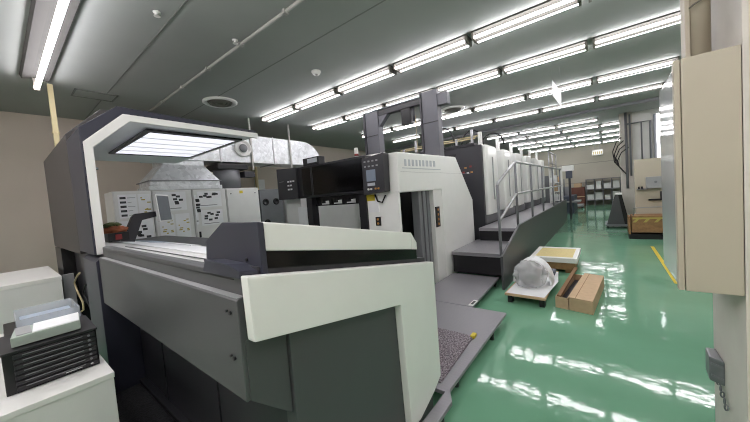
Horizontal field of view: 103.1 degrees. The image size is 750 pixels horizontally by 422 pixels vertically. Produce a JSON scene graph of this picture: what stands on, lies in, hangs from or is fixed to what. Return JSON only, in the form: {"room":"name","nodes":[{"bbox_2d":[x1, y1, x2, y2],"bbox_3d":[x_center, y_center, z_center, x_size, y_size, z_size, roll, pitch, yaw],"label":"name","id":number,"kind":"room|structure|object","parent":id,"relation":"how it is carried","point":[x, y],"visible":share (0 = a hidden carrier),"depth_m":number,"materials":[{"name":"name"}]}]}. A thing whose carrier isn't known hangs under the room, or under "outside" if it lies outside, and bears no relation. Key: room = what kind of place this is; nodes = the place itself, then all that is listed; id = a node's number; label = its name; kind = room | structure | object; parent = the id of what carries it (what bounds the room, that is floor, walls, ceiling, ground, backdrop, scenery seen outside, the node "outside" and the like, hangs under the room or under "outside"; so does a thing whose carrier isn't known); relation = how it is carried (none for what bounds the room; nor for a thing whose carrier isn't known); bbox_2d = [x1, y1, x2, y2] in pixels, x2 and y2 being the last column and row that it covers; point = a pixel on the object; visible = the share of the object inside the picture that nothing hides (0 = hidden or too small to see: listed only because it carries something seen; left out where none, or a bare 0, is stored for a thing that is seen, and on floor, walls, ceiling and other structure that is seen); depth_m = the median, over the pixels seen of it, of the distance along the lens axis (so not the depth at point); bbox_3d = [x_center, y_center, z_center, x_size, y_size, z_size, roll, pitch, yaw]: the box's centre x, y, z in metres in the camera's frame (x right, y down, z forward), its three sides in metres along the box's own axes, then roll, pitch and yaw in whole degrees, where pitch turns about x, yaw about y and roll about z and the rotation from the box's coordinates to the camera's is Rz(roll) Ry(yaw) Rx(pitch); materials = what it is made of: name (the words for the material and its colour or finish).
{"room":"print shop","nodes":[
{"label":"print shop","id":0,"kind":"room"},
{"bbox_2d":[0,111,365,273],"bbox_3d":[-0.569,-0.888,13.623,0.200,3.680,25.500,-2,4,38],"label":"wall","id":1,"kind":"structure","parent":0,"point":[26,140],"depth_m":5.74,"materials":[{"name":"paint"}]},
{"bbox_2d":[0,0,680,153],"bbox_3d":[4.011,-2.961,9.837,12.200,0.120,25.500,-2,4,38],"label":"ceiling","id":2,"kind":"structure","parent":0,"point":[104,38],"depth_m":4.49,"materials":[{"name":"paint"}]},
{"bbox_2d":[19,0,80,90],"bbox_3d":[-3.734,-1.872,3.389,2.900,0.195,0.300,-2,4,38],"label":"light","id":3,"kind":"object","parent":2,"relation":"attached to","point":[49,23],"visible":1,"depth_m":3.25,"materials":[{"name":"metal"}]},
{"bbox_2d":[71,88,118,101],"bbox_3d":[-4.771,-1.968,5.073,0.420,0.014,0.540,-2,4,38],"label":"access hatch","id":4,"kind":"object","parent":2,"relation":"attached to","point":[77,92],"visible":1,"depth_m":5.06,"materials":[{"name":"paint"}]},
{"bbox_2d":[84,0,188,119],"bbox_3d":[-1.531,-2.104,2.695,11.800,0.004,0.016,-2,4,38],"label":"trim","id":5,"kind":"structure","parent":2,"relation":"attached to","point":[186,1],"depth_m":3.71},
{"bbox_2d":[202,96,236,107],"bbox_3d":[-3.042,-2.123,5.849,0.620,0.050,0.620,-2,4,38],"label":"ceiling vent","id":6,"kind":"object","parent":2,"relation":"in","point":[212,101],"visible":1,"depth_m":5.78,"materials":[{"name":"metal"}]},
{"bbox_2d":[147,0,304,111],"bbox_3d":[-1.136,-2.148,3.349,11.580,0.045,0.060,-2,4,38],"label":"conduit","id":7,"kind":"object","parent":2,"relation":"attached to","point":[296,3],"visible":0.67,"depth_m":3.83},
{"bbox_2d":[136,118,318,190],"bbox_3d":[-3.154,-1.384,7.377,0.760,1.660,4.400,-2,4,38],"label":"air duct","id":8,"kind":"object","parent":2,"relation":"hanging from","point":[192,173],"visible":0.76,"depth_m":6.72,"materials":[{"name":"metal"}]},
{"bbox_2d":[138,160,221,190],"bbox_3d":[-4.050,-0.727,6.189,0.750,0.610,1.320,-2,4,38],"label":"hood","id":9,"kind":"object","parent":8,"relation":"attached to","point":[187,174],"depth_m":5.95,"materials":[{"name":"metal"}]},
{"bbox_2d":[206,163,254,188],"bbox_3d":[-3.372,-0.797,7.028,0.590,0.560,0.880,-2,4,38],"label":"exhaust fan","id":10,"kind":"object","parent":8,"relation":"hanging from","point":[230,175],"visible":0.85,"depth_m":6.73,"materials":[{"name":"metal"}]},
{"bbox_2d":[261,104,300,121],"bbox_3d":[-2.166,-2.212,6.798,1.200,0.106,0.220,-2,4,38],"label":"ceiling light","id":11,"kind":"object","parent":2,"relation":"attached to","point":[289,109],"visible":0.87,"depth_m":6.73,"materials":[{"name":"white"}]},
{"bbox_2d":[181,0,385,117],"bbox_3d":[-0.675,-2.227,3.797,11.800,0.004,0.016,-2,4,38],"label":"trim","id":12,"kind":"structure","parent":2,"relation":"attached to","point":[383,0],"depth_m":4.00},
{"bbox_2d":[294,87,341,109],"bbox_3d":[-1.169,-2.250,6.020,1.200,0.106,0.220,-2,4,38],"label":"ceiling light","id":13,"kind":"object","parent":2,"relation":"attached to","point":[328,94],"visible":0.88,"depth_m":5.94,"materials":[{"name":"white"}]},
{"bbox_2d":[312,116,348,129],"bbox_3d":[-1.225,-2.347,8.009,1.200,0.106,0.220,-2,4,38],"label":"ceiling light","id":14,"kind":"object","parent":2,"relation":"attached to","point":[341,119],"visible":0.9,"depth_m":7.94,"materials":[{"name":"white"}]},
{"bbox_2d":[344,104,384,120],"bbox_3d":[-0.228,-2.385,7.231,1.200,0.106,0.220,-2,4,38],"label":"ceiling light","id":15,"kind":"object","parent":2,"relation":"attached to","point":[357,114],"visible":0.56,"depth_m":7.25,"materials":[{"name":"white"}]},
{"bbox_2d":[336,65,396,93],"bbox_3d":[-0.172,-2.288,5.242,1.200,0.106,0.220,-2,4,38],"label":"ceiling light","id":16,"kind":"object","parent":2,"relation":"attached to","point":[386,71],"visible":0.91,"depth_m":5.16,"materials":[{"name":"white"}]},
{"bbox_2d":[392,120,420,130],"bbox_3d":[1.079,-2.572,8.915,1.200,0.106,0.220,-2,4,38],"label":"ceiling light","id":17,"kind":"object","parent":2,"relation":"attached to","point":[399,127],"visible":0.57,"depth_m":8.98,"materials":[{"name":"white"}]},
{"bbox_2d":[392,134,421,142],"bbox_3d":[1.212,-2.696,11.149,1.200,0.106,0.220,-2,4,38],"label":"ceiling light","id":18,"kind":"object","parent":2,"relation":"attached to","point":[419,135],"visible":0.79,"depth_m":11.08,"materials":[{"name":"white"}]},
{"bbox_2d":[385,88,434,105],"bbox_3d":[0.769,-2.423,6.454,1.200,0.106,0.220,-2,4,38],"label":"ceiling light","id":19,"kind":"object","parent":2,"relation":"attached to","point":[411,96],"visible":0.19,"depth_m":6.44,"materials":[{"name":"white"}]},
{"bbox_2d":[393,34,471,72],"bbox_3d":[0.825,-2.326,4.464,1.200,0.106,0.220,-2,4,38],"label":"ceiling light","id":20,"kind":"object","parent":2,"relation":"attached to","point":[463,41],"visible":1,"depth_m":4.37,"materials":[{"name":"white"}]},
{"bbox_2d":[441,105,464,113],"bbox_3d":[2.011,-2.610,7.680,0.600,0.050,0.600,-2,4,38],"label":"ceiling vent","id":21,"kind":"object","parent":2,"relation":"in","point":[456,108],"visible":1,"depth_m":7.59,"materials":[{"name":"metal"}]},
{"bbox_2d":[442,108,473,119],"bbox_3d":[2.076,-2.610,8.138,1.200,0.106,0.220,-2,4,38],"label":"ceiling light","id":22,"kind":"object","parent":2,"relation":"attached to","point":[468,110],"visible":0.54,"depth_m":7.95,"materials":[{"name":"white"}]},
{"bbox_2d":[436,67,501,92],"bbox_3d":[1.766,-2.461,5.676,1.200,0.106,0.220,-2,4,38],"label":"ceiling light","id":23,"kind":"object","parent":2,"relation":"attached to","point":[495,72],"visible":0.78,"depth_m":5.58,"materials":[{"name":"white"}]},
{"bbox_2d":[455,119,494,129],"bbox_3d":[3.206,-2.772,9.593,1.200,0.106,0.220,-2,4,38],"label":"ceiling light","id":24,"kind":"object","parent":2,"relation":"attached to","point":[489,121],"visible":1,"depth_m":9.52,"materials":[{"name":"white"}]},
{"bbox_2d":[474,94,526,111],"bbox_3d":[3.073,-2.648,7.360,1.200,0.106,0.220,-2,4,38],"label":"ceiling light","id":25,"kind":"object","parent":2,"relation":"attached to","point":[523,97],"visible":1,"depth_m":7.28,"materials":[{"name":"white"}]},
{"bbox_2d":[487,132,518,139],"bbox_3d":[5.240,-3.064,12.214,1.200,0.106,0.220,-2,4,38],"label":"ceiling light","id":26,"kind":"object","parent":2,"relation":"attached to","point":[514,133],"visible":0.99,"depth_m":12.09,"materials":[{"name":"white"}]},
{"bbox_2d":[495,109,539,121],"bbox_3d":[4.203,-2.810,8.815,1.200,0.106,0.220,-2,4,38],"label":"ceiling light","id":27,"kind":"object","parent":2,"relation":"attached to","point":[536,111],"visible":1,"depth_m":8.74,"materials":[{"name":"white"}]},
{"bbox_2d":[385,97,658,151],"bbox_3d":[4.547,-2.937,10.523,11.800,0.080,0.090,-2,4,38],"label":"ceiling beam","id":28,"kind":"structure","parent":2,"relation":"attached to","point":[654,98],"depth_m":9.57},
{"bbox_2d":[471,0,581,44],"bbox_3d":[1.822,-2.365,3.686,1.200,0.106,0.220,-2,4,38],"label":"ceiling light","id":29,"kind":"object","parent":2,"relation":"attached to","point":[545,9],"visible":1,"depth_m":3.64,"materials":[{"name":"white"}]},
{"bbox_2d":[520,125,555,134],"bbox_3d":[6.237,-3.102,11.436,1.200,0.106,0.220,-2,4,38],"label":"ceiling light","id":30,"kind":"object","parent":2,"relation":"attached to","point":[554,126],"visible":1,"depth_m":11.37,"materials":[{"name":"white"}]},
{"bbox_2d":[528,88,552,99],"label":"ceiling light","id":31,"kind":"object","parent":2,"relation":"attached to","point":[548,91],"depth_m":6.76,"materials":[{"name":"white"}]},
{"bbox_2d":[528,131,560,138],"bbox_3d":[7.226,-3.244,12.711,1.200,0.106,0.220,-2,4,38],"label":"ceiling light","id":32,"kind":"object","parent":2,"relation":"attached to","point":[556,132],"visible":1,"depth_m":12.65,"materials":[{"name":"white"}]},
{"bbox_2d":[503,40,587,74],"bbox_3d":[2.762,-2.499,4.898,1.200,0.106,0.220,-2,4,38],"label":"ceiling light","id":33,"kind":"object","parent":2,"relation":"attached to","point":[580,46],"visible":1,"depth_m":4.81,"materials":[{"name":"white"}]},
{"bbox_2d":[552,80,561,106],"bbox_3d":[3.317,-2.254,5.438,0.135,0.735,0.006,-2,4,38],"label":"hanging sign","id":34,"kind":"object","parent":2,"relation":"hanging from","point":[556,92],"visible":1,"depth_m":5.44,"materials":[{"name":"plastic"}]},
{"bbox_2d":[542,97,594,112],"bbox_3d":[5.199,-2.849,8.037,1.200,0.106,0.220,-2,4,38],"label":"ceiling light","id":35,"kind":"object","parent":2,"relation":"attached to","point":[592,99],"visible":1,"depth_m":7.96,"materials":[{"name":"white"}]},
{"bbox_2d":[557,78,592,91],"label":"ceiling light","id":36,"kind":"object","parent":2,"relation":"attached to","point":[569,86],"depth_m":6.34,"materials":[{"name":"white"}]},
{"bbox_2d":[557,118,597,127],"bbox_3d":[7.234,-3.140,10.658,1.200,0.106,0.220,-2,4,38],"label":"ceiling light","id":37,"kind":"object","parent":2,"relation":"attached to","point":[593,119],"visible":1,"depth_m":10.58,"materials":[{"name":"white"}]},
{"bbox_2d":[562,124,598,132],"bbox_3d":[8.223,-3.282,11.933,1.200,0.106,0.220,-2,4,38],"label":"ceiling light","id":38,"kind":"object","parent":2,"relation":"attached to","point":[597,125],"visible":1,"depth_m":11.86,"materials":[{"name":"white"}]},
{"bbox_2d":[568,131,599,138],"bbox_3d":[9.536,-3.470,13.624,1.200,0.106,0.220,-2,4,38],"label":"ceiling light","id":39,"kind":"object","parent":2,"relation":"attached to","point":[598,132],"visible":1,"depth_m":13.55,"materials":[{"name":"white"}]},
{"bbox_2d":[598,82,663,101],"bbox_3d":[6.196,-2.887,7.259,1.200,0.106,0.220,-2,4,38],"label":"ceiling light","id":40,"kind":"object","parent":2,"relation":"attached to","point":[658,85],"visible":0.91,"depth_m":7.19,"materials":[{"name":"white"}]},
{"bbox_2d":[593,10,679,48],"bbox_3d":[3.759,-2.538,4.120,1.200,0.106,0.220,-2,4,38],"label":"ceiling light","id":41,"kind":"object","parent":2,"relation":"attached to","point":[669,19],"visible":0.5,"depth_m":4.14,"materials":[{"name":"white"}]},
{"bbox_2d":[596,56,678,83],"bbox_3d":[5.066,-2.725,5.804,1.200,0.106,0.220,-2,4,38],"label":"ceiling light","id":42,"kind":"object","parent":2,"relation":"attached to","point":[667,62],"visible":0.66,"depth_m":5.75,"materials":[{"name":"white"}]},
{"bbox_2d":[426,204,714,421],"bbox_3d":[4.306,0.823,10.029,12.200,0.120,25.500,-2,4,38],"label":"floor","id":43,"kind":"structure","parent":0,"point":[640,356],"depth_m":2.79,"materials":[{"name":"paint"}]},
{"bbox_2d":[0,266,64,333],"bbox_3d":[-4.657,1.320,3.457,1.430,0.945,1.360,-2,4,38],"label":"base cabinet","id":44,"kind":"object","parent":43,"relation":"on","point":[39,289],"visible":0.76,"depth_m":3.38,"materials":[{"name":"metal"}]},
{"bbox_2d":[47,84,59,145],"bbox_3d":[-4.825,-0.100,4.636,0.080,3.680,0.080,-2,4,38],"label":"support pole","id":45,"kind":"object","parent":43,"relation":"on","point":[55,132],"visible":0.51,"depth_m":4.55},
{"bbox_2d":[0,334,118,421],"bbox_3d":[-2.420,1.335,1.655,1.610,0.750,1.255,-2,4,38],"label":"base cabinet","id":46,"kind":"object","parent":43,"relation":"on","point":[88,394],"visible":0.51,"depth_m":1.53,"materials":[{"name":"metal"}]},
{"bbox_2d":[3,307,82,335],"bbox_3d":[-2.171,0.822,1.966,0.410,0.201,0.342,-2,4,38],"label":"storage box","id":47,"kind":"object","parent":46,"relation":"on","point":[8,328],"visible":0.21,"depth_m":1.91,"materials":[{"name":"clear plastic"}]},
{"bbox_2d":[19,305,74,326],"bbox_3d":[-2.168,0.681,1.969,0.360,0.078,0.270,-2,4,38],"label":"clear tray","id":48,"kind":"object","parent":47,"relation":"on","point":[29,319],"visible":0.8,"depth_m":1.96,"materials":[{"name":"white plastic"}]},
{"bbox_2d":[0,315,99,396],"bbox_3d":[-1.849,0.800,1.699,0.367,0.222,0.355,-2,4,38],"label":"drawer unit","id":49,"kind":"object","parent":46,"relation":"on","point":[25,367],"visible":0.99,"depth_m":1.58,"materials":[{"name":"black plastic"}]},
{"bbox_2d":[10,312,80,347],"bbox_3d":[-1.839,0.661,1.676,0.200,0.054,0.274,-2,4,38],"label":"box","id":50,"kind":"object","parent":49,"relation":"on","point":[45,329],"visible":1,"depth_m":1.63,"materials":[{"name":"plastic"}]},
{"bbox_2d":[62,273,77,308],"bbox_3d":[-3.780,1.246,3.721,0.050,0.930,0.100,-2,4,38],"label":"board","id":51,"kind":"object","parent":43,"relation":"on","point":[70,294],"visible":0.49,"depth_m":3.69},
{"bbox_2d":[104,191,155,238],"bbox_3d":[-4.436,0.660,5.487,0.620,2.020,0.550,-2,4,38],"label":"tall cabinet","id":52,"kind":"object","parent":43,"relation":"on","point":[120,205],"visible":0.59,"depth_m":5.27,"materials":[{"name":"metal"}]},
{"bbox_2d":[119,197,133,216],"bbox_3d":[-4.311,-0.077,5.207,0.001,0.342,0.220,-2,4,38],"label":"print","id":53,"kind":"object","parent":52,"relation":"attached to","point":[126,204],"depth_m":5.18},
{"bbox_2d":[137,225,150,237],"bbox_3d":[-4.214,0.419,5.306,0.001,0.383,0.368,-2,4,38],"label":"print","id":54,"kind":"object","parent":52,"relation":"attached to","point":[144,231],"depth_m":5.38},
{"bbox_2d":[116,383,175,421],"bbox_3d":[-1.329,1.577,1.886,2.270,0.075,0.308,-2,4,38],"label":"platform","id":55,"kind":"object","parent":43,"relation":"on","point":[135,403],"visible":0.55,"depth_m":2.36,"materials":[{"name":"metal"}]},
{"bbox_2d":[151,189,195,236],"bbox_3d":[-4.059,0.606,5.973,0.620,2.020,0.665,-2,4,38],"label":"tall cabinet","id":56,"kind":"object","parent":43,"relation":"on","point":[182,223],"visible":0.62,"depth_m":5.80,"materials":[{"name":"metal"}]},
{"bbox_2d":[170,194,182,208],"bbox_3d":[-3.908,-0.184,5.728,0.001,0.282,0.384,-2,4,38],"label":"print","id":57,"kind":"object","parent":56,"relation":"attached to","point":[176,200],"depth_m":5.79},
{"bbox_2d":[191,188,227,237],"bbox_3d":[-3.645,0.547,6.506,0.620,2.020,0.670,-2,4,38],"label":"tall cabinet","id":58,"kind":"object","parent":43,"relation":"on","point":[209,205],"visible":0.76,"depth_m":6.24,"materials":[{"name":"metal"}]},
{"bbox_2d":[195,199,200,221],"bbox_3d":[-3.618,-0.017,6.092,0.001,0.460,0.101,-2,4,38],"label":"print","id":59,"kind":"object","parent":58,"relation":"attached to","point":[197,201],"depth_m":6.09},
{"bbox_2d":[199,192,217,205],"bbox_3d":[-3.493,-0.252,6.264,0.001,0.265,0.378,-2,4,38],"label":"print","id":60,"kind":"object","parent":58,"relation":"attached to","point":[205,198],"depth_m":6.26},
{"bbox_2d":[204,211,219,223],"bbox_3d":[-3.446,0.136,6.304,0.001,0.244,0.340,-2,4,38],"label":"print","id":61,"kind":"object","parent":58,"relation":"attached to","point":[210,217],"depth_m":6.30},
{"bbox_2d":[44,106,440,421],"bbox_3d":[-1.998,0.232,3.242,5.150,2.720,1.620,-2,4,38],"label":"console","id":62,"kind":"object","parent":43,"relation":"on","point":[255,321],"visible":0.94,"depth_m":1.68,"materials":[{"name":"metal"}]},
{"bbox_2d":[73,272,84,311],"bbox_3d":[-3.458,1.164,3.500,0.490,0.952,0.018,-2,4,38],"label":"cable","id":63,"kind":"object","parent":62,"relation":"hanging from","point":[78,274],"visible":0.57,"depth_m":3.44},
{"bbox_2d":[103,222,129,241],"bbox_3d":[-3.141,0.245,3.602,0.330,0.228,0.268,-2,4,38],"label":"box","id":64,"kind":"object","parent":62,"relation":"on","point":[113,231],"visible":0.95,"depth_m":3.51,"materials":[{"name":"black plastic"}]},
{"bbox_2d":[122,194,171,241],"bbox_3d":[-3.039,0.083,4.038,0.275,0.608,0.652,-3,3,28],"label":"monitor","id":65,"kind":"object","parent":62,"relation":"on","point":[162,211],"visible":0.97,"depth_m":4.00,"materials":[{"name":"white plastic"}]},
{"bbox_2d":[44,106,257,254],"bbox_3d":[-3.000,-0.353,3.954,2.730,1.470,1.620,-2,4,38],"label":"hood","id":66,"kind":"object","parent":62,"relation":"attached to","point":[122,134],"depth_m":3.13,"materials":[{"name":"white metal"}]},
{"bbox_2d":[116,133,233,156],"bbox_3d":[-2.625,-0.840,3.882,1.460,0.012,0.910,-2,4,38],"label":"diffuser","id":67,"kind":"object","parent":62,"relation":"attached to","point":[148,144],"depth_m":3.80,"materials":[{"name":"white"}]},
{"bbox_2d":[225,188,260,221],"bbox_3d":[-3.196,0.482,7.084,0.620,2.020,0.780,-2,4,38],"label":"tall cabinet","id":68,"kind":"object","parent":43,"relation":"on","point":[242,204],"visible":0.4,"depth_m":6.85,"materials":[{"name":"metal"}]},
{"bbox_2d":[258,189,284,222],"bbox_3d":[-2.745,0.443,7.657,0.630,1.970,0.640,-2,4,38],"label":"electrical cabinet","id":69,"kind":"object","parent":43,"relation":"on","point":[271,207],"visible":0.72,"depth_m":7.42,"materials":[{"name":"metal"}]},
{"bbox_2d":[276,148,474,282],"bbox_3d":[0.137,0.119,5.965,2.672,2.340,2.965,-2,4,38],"label":"printing press unit","id":70,"kind":"object","parent":43,"relation":"on","point":[427,197],"visible":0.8,"depth_m":4.95,"materials":[{"name":"white metal"}]},
{"bbox_2d":[363,89,449,155],"bbox_3d":[0.658,-0.435,5.774,1.842,3.376,0.213,-2,4,38],"label":"gantry","id":71,"kind":"object","parent":70,"relation":"on","point":[430,102],"visible":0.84,"depth_m":5.39,"materials":[{"name":"grey metal"}]},
{"bbox_2d":[415,131,501,239],"bbox_3d":[1.893,-0.414,8.035,2.725,2.920,1.530,-2,4,38],"label":"printing press unit","id":72,"kind":"object","parent":43,"relation":"on","point":[478,162],"visible":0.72,"depth_m":6.80,"materials":[{"name":"white metal"}]},
{"bbox_2d":[401,115,504,152],"bbox_3d":[1.862,-2.077,7.790,2.678,1.100,0.738,-2,4,38],"label":"ink pipework","id":73,"kind":"object","parent":72,"relation":"on","point":[416,148],"visible":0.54,"depth_m":7.43,"materials":[{"name":"metal"}]},
{"bbox_2d":[423,301,505,421],"bbox_3d":[0.370,1.369,2.928,1.300,0.120,2.320,-2,4,38],"label":"step platform","id":74,"kind":"object","parent":43,"relation":"on","point":[453,317],"visible":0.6,"depth_m":3.10,"materials":[{"name":"grey"}]},
{"bbox_2d":[438,328,476,382],"bbox_3d":[0.380,1.292,2.943,1.000,0.030,0.870,-2,4,38],"label":"floor mat","id":75,"kind":"object","parent":74,"relation":"on","point":[452,344],"visible":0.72,"depth_m":2.79,"materials":[{"name":"grey carpet"}]},
{"bbox_2d":[435,273,498,306],"bbox_3d":[1.318,1.209,4.540,0.840,0.130,1.375,-2,4,38],"label":"step platform","id":76,"kind":"object","parent":43,"relation":"on","point":[468,290],"visible":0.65,"depth_m":4.45,"materials":[{"name":"grey"}]},
{"bbox_2d":[492,138,514,222],"bbox_3d":[2.854,-0.548,9.192,2.625,2.920,1.410,-2,4,38],"label":"printing press unit","id":77,"kind":"object","parent":43,"relation":"on","point":[503,156],"visible":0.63,"depth_m":7.95,"materials":[{"name":"white metal"}]},
{"bbox_2d":[452,199,567,289],"bbox_3d":[4.490,0.388,8.579,0.940,0.865,9.480,-2,4,38],"label":"walkway","id":78,"kind":"object","parent":43,"relation":"on","point":[520,241],"visible":0.97,"depth_m":5.79,"materials":[{"name":"grey"}]},
{"bbox_2d":[496,161,561,255],"bbox_3d":[4.477,-0.438,7.944,0.048,1.571,8.351,-2,4,38],"label":"handrail","id":79,"kind":"object","parent":78,"relation":"attached to","point":[500,218],"visible":0.85,"depth_m":5.63,"materials":[{"name":"metal"}]},
{"bbox_2d":[548,167,562,203],"bbox_3d":[7.159,-1.009,11.766,0.410,1.390,0.440,-2,4,38],"label":"rack","id":80,"kind":"object","parent":78,"relation":"on","point":[550,175],"visible":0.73,"depth_m":11.71,"materials":[{"name":"white metal"}]},
{"bbox_2d":[506,143,524,216],"bbox_3d":[3.740,-0.675,10.333,2.625,2.920,1.410,-2,4,38],"label":"printing press unit","id":81,"kind":"object","parent":43,"relation":"on","point":[514,156],"visible":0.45,"depth_m":9.12,"materials":[{"name":"white metal"}]},
{"bbox_2d":[519,147,533,211],"bbox_3d":[4.626,-0.802,11.474,2.625,2.920,1.410,-2,4,38],"label":"printing press unit","id":82,"kind":"object","parent":43,"relation":"on","point":[526,174],"visible":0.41,"depth_m":10.20,"materials":[{"name":"white metal"}]},
{"bbox_2d":[505,270,558,307],"bbox_3d":[2.429,1.123,4.479,0.550,0.134,1.420,-2,4,38],"label":"pallet","id":83,"kind":"object","parent":43,"relation":"on","point":[540,291],"visible":0.71,"depth_m":4.13,"materials":[{"name":"wood"}]},
{"bbox_2d":[513,256,555,285],"bbox_3d":[2.430,0.864,4.535,0.519,0.372,1.045,-2,4,38],"label":"wrapped part","id":84,"kind":"object","parent":83,"relation":"on","point":[529,275],"visible":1,"depth_m":4.29,"materials":[{"name":"white plastic"}]},
{"bbox_2d":[527,150,539,208],"bbox_3d":[5.511,-0.929,12.615,2.625,2.920,1.410,-2,4,38],"label":"printing press unit","id":85,"kind":"object","parent":43,"relation":"on","point":[535,175],"visible":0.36,"depth_m":11.35,"materials":[{"name":"white metal"}]},
{"bbox_2d":[533,152,545,206],"bbox_3d":[6.397,-1.056,13.756,2.625,2.920,1.410,-2,4,38],"label":"printing press unit","id":86,"kind":"object","parent":43,"relation":"on","point":[540,162],"visible":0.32,"depth_m":12.52,"materials":[{"name":"white metal"}]},
{"bbox_2d":[540,151,558,203],"bbox_3d":[7.875,-1.311,15.472,2.660,3.025,2.800,-2,4,38],"label":"printing press unit","id":87,"kind":"object","parent":43,"relation":"on","point":[547,191],"visible":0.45,"depth_m":13.73,"materials":[{"name":"white metal"}]},
{"bbox_2d":[534,260,578,272],"bbox_3d":[3.463,0.955,5.659,0.640,0.190,0.930,-2,4,38],"label":"carton","id":88,"kind":"object","parent":43,"relation":"on","point":[568,267],"visible":0.3,"depth_m":5.24,"materials":[{"name":"brown cardboard"}]},
{"bbox_2d":[531,246,580,263],"bbox_3d":[3.448,0.820,5.662,0.720,0.080,1.020,-2,4,38],"label":"tray","id":89,"kind":"object","parent":88,"relation":"on","point":[549,254],"visible":0.84,"depth_m":5.51,"materials":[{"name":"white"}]},
{"bbox_2d":[562,165,573,219],"bbox_3d":[7.980,-0.751,12.244,0.400,2.220,0.250,-2,4,38],"label":"signal pole","id":90,"kind":"object","parent":43,"relation":"on","point":[569,168],"visible":0.96,"depth_m":12.18,"materials":[{"name":"grey metal"}]},
{"bbox_2d":[555,267,582,309],"bbox_3d":[2.801,1.066,4.238,0.144,0.215,1.334,-2,4,43],"label":"carton","id":91,"kind":"object","parent":43,"relation":"on","point":[562,297],"visible":0.79,"depth_m":4.09,"materials":[{"name":"cardboard"}]},
{"bbox_2d":[558,179,580,213],"bbox_3d":[9.960,-0.793,15.182,0.930,1.700,2.200,-2,4,38],"label":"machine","id":92,"kind":"object","parent":43,"relation":"on","point":[565,189],"visible":0.45,"depth_m":14.61,"materials":[{"name":"metal"}]},
{"bbox_2d":[571,183,585,205],"bbox_3d":[12.692,-1.032,18.670,0.800,1.400,0.730,-2,4,38],"label":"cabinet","id":93,"kind":"object","parent":43,"relation":"on","point":[577,189],"visible":0.73,"depth_m":18.34,"materials":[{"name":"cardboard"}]},
{"bbox_2d":[569,273,603,314],"bbox_3d":[2.901,1.092,4.045,0.249,0.166,1.262,-2,4,43],"label":"carton","id":94,"kind":"object","parent":43,"relation":"on","point":[585,296],"visible":1,"depth_m":3.77,"materials":[{"name":"cardboard"}]},
{"bbox_2d":[585,177,620,205],"bbox_3d":[13.698,-1.170,17.868,1.680,1.600,0.660,-2,4,38],"label":"storage rack","id":95,"kind":"object","parent":43,"relation":"on","point":[611,188],"visible":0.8,"depth_m":17.70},
{"bbox_2d":[605,193,627,227],"bbox_3d":[7.855,-0.037,9.643,0.640,1.080,0.820,-2,4,38],"label":"a-frame","id":96,"kind":"object","parent":43,"relation":"on","point":[618,214],"visible":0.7,"depth_m":9.34,"materials":[{"name":"black plastic"}]},
{"bbox_2d":[627,206,662,239],"bbox_3d":[7.193,0.252,7.439,1.330,0.830,0.650,-2,4,38],"label":"crate","id":97,"kind":"object","parent":43,"relation":"on","point":[640,226],"visible":0.56,"depth_m":7.45,"materials":[{"name":"brown wood"}]},
{"bbox_2d":[651,246,676,283],"bbox_3d":[5.260,0.919,5.455,0.055,0.002,2.950,-2,4,38],"label":"floor marking","id":98,"kind":"object","parent":43,"relation":"on","point":[652,247],"depth_m":5.36,"materials":[{"name":"yellow paint"}]},
{"bbox_2d":[523,142,620,204],"bbox_3d":[11.964,-2.179,19.826,12.000,3.680,0.200,-2,4,38],"label":"wall","id":99,"kind":"structure","parent":0,"point":[607,169],"depth_m":18.58,"materials":[{"name":"paint"}]},
{"bbox_2d":[619,112,634,214],"bbox_3d":[8.486,-1.411,10.031,0.320,3.680,0.400,-2,4,38],"label":"wall column","id":100,"kind":"structure","parent":0,"point":[627,193],"depth_m":9.88,"materials":[{"name":"paint"}]},
{"bbox_2d":[624,112,651,187],"bbox_3d":[8.573,-2.003,9.694,0.676,2.480,0.102,-3,3,23],"label":"pipe","id":101,"kind":"object","parent":100,"relation":"attached to","point":[625,113],"visible":0.85,"depth_m":9.73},
{"bbox_2d":[632,108,658,197],"bbox_3d":[9.577,-1.456,9.236,2.380,3.680,0.110,-2,4,38],"label":"wall","id":102,"kind":"structure","parent":0,"point":[645,115],"depth_m":9.71,"materials":[{"name":"paint"}]},
{"bbox_2d":[653,113,660,157],"bbox_3d":[8.974,-2.358,9.435,0.200,1.450,0.155,-2,4,38],"label":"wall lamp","id":103,"kind":"object","parent":102,"relation":"attached to","point":[656,117],"visible":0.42,"depth_m":9.43,"materials":[{"name":"white"}]},
{"bbox_2d":[634,157,661,213],"bbox_3d":[7.699,-0.385,7.445,1.800,2.020,0.250,-2,4,38],"label":"cabinet","id":104,"kind":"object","parent":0,"point":[647,172],"depth_m":7.83,"materials":[{"name":"metal"}]},
{"bbox_2d":[748,0,749,96],"bbox_3d":[2.621,-0.471,0.503,2.660,3.680,0.475,-2,4,38],"label":"wall","id":105,"kind":"structure","parent":0,"point":[748,0],"depth_m":1.12,"materials":[{"name":"paint"}]},
{"bbox_2d":[680,0,711,58],"bbox_3d":[1.491,-1.467,1.390,0.093,1.610,0.134,-2,4,38],"label":"riser pipe","id":106,"kind":"object","parent":105,"relation":"attached to","point":[695,15],"visible":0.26,"depth_m":1.39,"materials":[{"name":"beige paint"}]},
{"bbox_2d":[659,44,744,295],"bbox_3d":[1.504,-0.166,1.400,0.187,0.980,0.470,-2,4,38],"label":"wall box","id":107,"kind":"object","parent":105,"relation":"attached to","point":[700,101],"visible":1,"depth_m":1.22,"materials":[{"name":"beige paint"}]},
{"bbox_2d":[711,0,749,421],"bbox_3d":[1.569,-0.431,1.328,0.016,3.680,0.478,-2,4,38],"label":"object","id":108,"kind":"structure","parent":105,"relation":"attached to","point":[729,18],"depth_m":1.25,"materials":[{"name":"paint"}]},
{"bbox_2d":[705,348,728,410],"bbox_3d":[1.697,0.827,1.481,0.045,0.204,0.220,-2,4,38],"label":"door latch","id":109,"kind":"structure","parent":108,"relation":"attached to","point":[715,366],"depth_m":1.47,"materials":[{"name":"metal"}]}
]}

